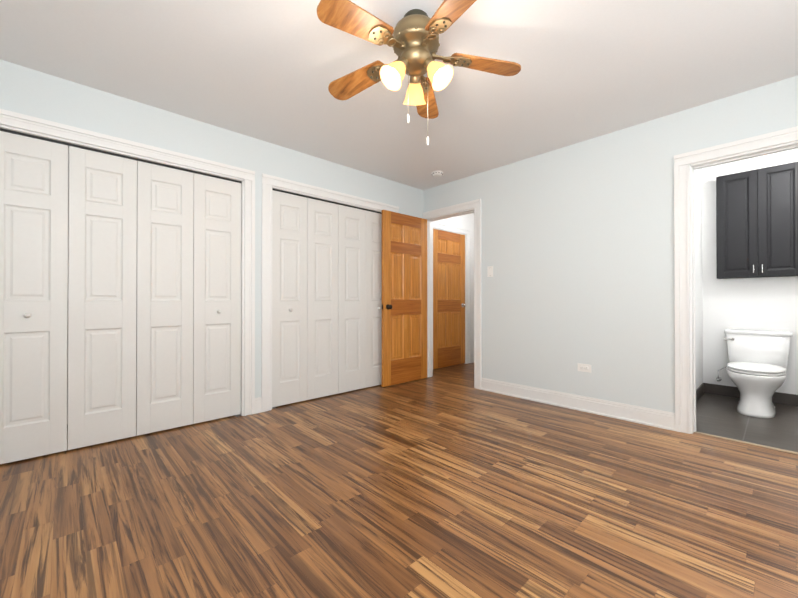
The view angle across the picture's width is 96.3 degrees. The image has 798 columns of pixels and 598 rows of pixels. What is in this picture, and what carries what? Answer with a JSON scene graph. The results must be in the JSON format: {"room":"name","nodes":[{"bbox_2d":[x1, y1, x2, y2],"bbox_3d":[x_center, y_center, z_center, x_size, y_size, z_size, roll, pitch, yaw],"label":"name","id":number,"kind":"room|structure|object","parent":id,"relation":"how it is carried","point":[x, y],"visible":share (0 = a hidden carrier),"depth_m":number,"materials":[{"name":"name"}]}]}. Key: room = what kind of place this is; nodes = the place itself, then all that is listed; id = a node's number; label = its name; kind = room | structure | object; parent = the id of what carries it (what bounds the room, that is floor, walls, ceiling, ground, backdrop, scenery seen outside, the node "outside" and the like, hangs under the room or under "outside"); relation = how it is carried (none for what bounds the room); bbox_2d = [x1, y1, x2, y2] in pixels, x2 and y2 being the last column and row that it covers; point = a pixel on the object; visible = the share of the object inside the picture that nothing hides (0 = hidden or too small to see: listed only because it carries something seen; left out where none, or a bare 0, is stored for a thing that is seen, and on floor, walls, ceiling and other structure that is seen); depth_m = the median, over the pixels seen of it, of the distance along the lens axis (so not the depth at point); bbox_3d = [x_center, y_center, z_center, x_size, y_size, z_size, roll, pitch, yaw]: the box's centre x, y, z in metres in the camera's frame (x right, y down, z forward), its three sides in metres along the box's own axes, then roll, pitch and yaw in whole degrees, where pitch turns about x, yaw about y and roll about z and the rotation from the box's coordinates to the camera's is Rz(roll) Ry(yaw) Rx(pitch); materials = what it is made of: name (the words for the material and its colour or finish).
{"room":"empty bedroom","nodes":[
{"label":"empty bedroom","id":0,"kind":"room"},
{"bbox_2d":[67,148,68,423],"bbox_3d":[-1.605,-0.206,3.540,4.350,2.440,0.750,0,0,-43],"label":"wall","id":1,"kind":"structure","parent":0,"point":[67,319],"depth_m":2.88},
{"bbox_2d":[0,59,422,397],"bbox_3d":[-1.351,-0.208,3.181,4.470,2.440,0.120,0,0,-43],"label":"wall","id":2,"kind":"structure","parent":0,"point":[31,92],"depth_m":2.84,"materials":[{"name":"grey paint"}]},
{"bbox_2d":[0,131,67,463],"bbox_3d":[-2.316,-0.016,2.228,0.366,2.022,0.064,0,0,-43],"label":"closet door","id":3,"kind":"structure","parent":2,"relation":"in","point":[33,278],"depth_m":2.25,"materials":[{"name":"white wood"}]},
{"bbox_2d":[67,146,136,449],"bbox_3d":[-2.058,-0.014,2.492,0.366,2.022,0.032,0,0,-43],"label":"closet door","id":4,"kind":"structure","parent":2,"relation":"in","point":[102,262],"depth_m":2.47,"materials":[{"name":"white wood"}]},
{"bbox_2d":[0,109,254,415],"bbox_3d":[-1.938,-0.016,2.633,1.507,2.051,0.124,0,0,-43],"label":"door frame","id":5,"kind":"structure","parent":2,"relation":"attached to","point":[178,166],"depth_m":3.06,"materials":[{"name":"white wood"}]},
{"bbox_2d":[136,161,193,435],"bbox_3d":[-1.789,-0.013,2.744,0.366,2.022,0.032,0,0,-43],"label":"closet door","id":6,"kind":"structure","parent":2,"relation":"in","point":[164,337],"depth_m":2.72,"materials":[{"name":"white wood"}]},
{"bbox_2d":[0,128,381,213],"bbox_3d":[-1.290,-1.016,3.219,3.217,0.016,0.038,0,0,-43],"label":"trim","id":7,"kind":"structure","parent":2,"relation":"attached to","point":[72,145],"depth_m":2.65,"materials":[{"name":"white wood"}]},
{"bbox_2d":[193,173,240,423],"bbox_3d":[-1.510,-0.012,2.985,0.366,2.022,0.064,0,0,-43],"label":"closet door","id":8,"kind":"structure","parent":2,"relation":"in","point":[217,299],"depth_m":2.98,"materials":[{"name":"white wood"}]},
{"bbox_2d":[255,397,261,413],"bbox_3d":[-1.258,0.944,3.163,4.349,0.135,0.024,0,0,-43],"label":"baseboard","id":9,"kind":"structure","parent":2,"relation":"attached to","point":[258,405],"depth_m":3.17,"materials":[{"name":"white wood"}]},
{"bbox_2d":[272,190,306,406],"bbox_3d":[-1.044,-0.010,3.422,0.364,2.022,0.064,0,0,-43],"label":"closet door","id":10,"kind":"structure","parent":2,"relation":"in","point":[289,298],"depth_m":3.42,"materials":[{"name":"white wood"}]},
{"bbox_2d":[307,198,338,399],"bbox_3d":[-0.787,-0.009,3.685,0.364,2.022,0.032,0,0,-43],"label":"closet door","id":11,"kind":"structure","parent":2,"relation":"in","point":[322,298],"depth_m":3.67,"materials":[{"name":"white wood"}]},
{"bbox_2d":[261,173,398,411],"bbox_3d":[-0.666,-0.010,3.825,1.502,2.051,0.124,0,0,-43],"label":"door frame","id":12,"kind":"structure","parent":2,"relation":"attached to","point":[300,193],"depth_m":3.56,"materials":[{"name":"white wood"}]},
{"bbox_2d":[338,205,365,392],"bbox_3d":[-0.519,-0.007,3.936,0.364,2.022,0.032,0,0,-43],"label":"closet door","id":13,"kind":"structure","parent":2,"relation":"in","point":[351,299],"depth_m":3.92,"materials":[{"name":"white wood"}]},
{"bbox_2d":[366,211,381,387],"bbox_3d":[-0.240,-0.006,4.175,0.364,2.022,0.064,0,0,-43],"label":"closet door","id":14,"kind":"structure","parent":2,"relation":"in","point":[373,298],"depth_m":4.13,"materials":[{"name":"white wood"}]},
{"bbox_2d":[0,363,797,597],"bbox_3d":[0.529,1.032,2.442,6.210,0.052,5.020,0,0,-43],"label":"floor","id":15,"kind":"structure","parent":0,"point":[449,482],"depth_m":1.74,"materials":[{"name":"brown wood"}]},
{"bbox_2d":[694,431,797,453],"bbox_3d":[2.499,1.004,2.426,0.030,0.006,0.772,0,0,-43],"label":"trim","id":16,"kind":"structure","parent":15,"relation":"on","point":[779,449],"depth_m":2.49,"materials":[{"name":"gold metal"}]},
{"bbox_2d":[716,329,792,417],"bbox_3d":[3.272,0.659,3.329,0.750,0.705,0.546,0,0,-43],"label":"toilet","id":17,"kind":"object","parent":15,"relation":"on","point":[756,366],"visible":1,"depth_m":3.27,"materials":[{"name":"white ceramic"}]},
{"bbox_2d":[0,0,797,189],"bbox_3d":[0.487,-1.482,2.499,6.210,0.100,5.140,0,0,-43],"label":"ceiling","id":18,"kind":"structure","parent":0,"point":[269,71],"depth_m":2.19,"materials":[{"name":"white paint"}]},
{"bbox_2d":[317,0,520,144],"bbox_3d":[0.054,-1.110,1.797,1.021,0.652,1.062,0,0,-43],"label":"ceiling fan","id":19,"kind":"object","parent":18,"relation":"hanging from","point":[412,38],"visible":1,"depth_m":1.76,"materials":[{"name":"brown wood"}]},
{"bbox_2d":[431,171,442,176],"bbox_3d":[0.431,-1.406,4.034,0.136,0.036,0.136,0,0,-43],"label":"smoke detector","id":20,"kind":"object","parent":18,"relation":"attached to","point":[436,173],"visible":1,"depth_m":3.99,"materials":[{"name":"white plastic"}]},
{"bbox_2d":[436,213,473,353],"bbox_3d":[0.752,-0.197,5.456,1.470,2.440,0.120,0,0,-43],"label":"wall","id":21,"kind":"structure","parent":0,"point":[466,221],"depth_m":5.75,"materials":[{"name":"white paint"}]},
{"bbox_2d":[433,229,465,368],"bbox_3d":[0.750,-0.002,5.408,0.787,2.030,0.159,0,0,-43],"label":"door","id":22,"kind":"structure","parent":21,"relation":"in","point":[449,305],"depth_m":5.38,"materials":[{"name":"brown wood"}]},
{"bbox_2d":[432,221,470,363],"bbox_3d":[0.737,-0.046,5.428,0.986,2.138,0.145,0,0,-43],"label":"door frame","id":23,"kind":"structure","parent":21,"relation":"attached to","point":[444,226],"depth_m":5.66,"materials":[{"name":"white wood"}]},
{"bbox_2d":[423,75,797,412],"bbox_3d":[1.784,-0.209,3.194,0.120,2.440,4.390,0,0,-43],"label":"wall","id":24,"kind":"structure","parent":0,"point":[577,246],"depth_m":3.16,"materials":[{"name":"grey paint"}]},
{"bbox_2d":[422,199,481,389],"bbox_3d":[0.662,-0.054,4.377,0.145,2.143,0.888,0,0,-43],"label":"door frame","id":25,"kind":"structure","parent":24,"relation":"attached to","point":[475,205],"depth_m":4.13,"materials":[{"name":"white wood"}]},
{"bbox_2d":[381,210,426,386],"bbox_3d":[0.084,-0.007,4.351,0.746,2.030,0.159,0,0,-43],"label":"wood door","id":26,"kind":"structure","parent":25,"relation":"attached to","point":[404,298],"depth_m":4.30,"materials":[{"name":"brown wood"}]},
{"bbox_2d":[487,266,492,276],"bbox_3d":[1.003,-0.302,3.931,0.010,0.115,0.070,0,0,-43],"label":"switch plate","id":27,"kind":"object","parent":24,"relation":"attached to","point":[489,271],"visible":1,"depth_m":3.93,"materials":[{"name":"white plastic"}]},
{"bbox_2d":[481,378,674,430],"bbox_3d":[2.035,0.942,2.815,0.024,0.135,3.262,0,0,-43],"label":"baseboard","id":28,"kind":"structure","parent":24,"relation":"attached to","point":[643,415],"depth_m":3.19,"materials":[{"name":"white wood"}]},
{"bbox_2d":[578,363,590,372],"bbox_3d":[1.669,0.621,3.217,0.009,0.070,0.115,0,0,-43],"label":"electrical outlet plate","id":29,"kind":"object","parent":24,"relation":"attached to","point":[584,367],"visible":1,"depth_m":3.21,"materials":[{"name":"white plastic"}]},
{"bbox_2d":[674,126,797,433],"bbox_3d":[2.492,-0.047,2.425,0.145,2.108,0.976,0,0,-43],"label":"door frame","id":30,"kind":"structure","parent":24,"relation":"attached to","point":[683,161],"depth_m":2.69,"materials":[{"name":"white wood"}]},
{"bbox_2d":[695,149,797,394],"bbox_3d":[2.670,-0.213,2.339,0.004,2.440,1.630,0,0,-43],"label":"wall","id":31,"kind":"structure","parent":0,"point":[764,303],"depth_m":2.61,"materials":[{"name":"white paint"}]},
{"bbox_2d":[696,383,704,401],"bbox_3d":[2.746,0.956,3.349,1.496,0.108,0.012,0,0,-43],"label":"baseboard","id":32,"kind":"structure","parent":31,"relation":"attached to","point":[700,391],"depth_m":3.67,"materials":[{"name":"black tile"}]},
{"bbox_2d":[705,383,797,405],"bbox_3d":[3.755,0.956,3.358,0.012,0.108,1.320,0,0,-43],"label":"baseboard","id":33,"kind":"structure","parent":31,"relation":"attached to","point":[777,397],"depth_m":3.66,"materials":[{"name":"black tile"}]},
{"bbox_2d":[716,161,797,278],"bbox_3d":[3.523,-0.741,3.507,0.154,1.054,0.608,0,0,-43],"label":"upper cabinet","id":34,"kind":"object","parent":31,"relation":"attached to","point":[756,223],"visible":1,"depth_m":3.47,"materials":[{"name":"black wood"}]}
]}

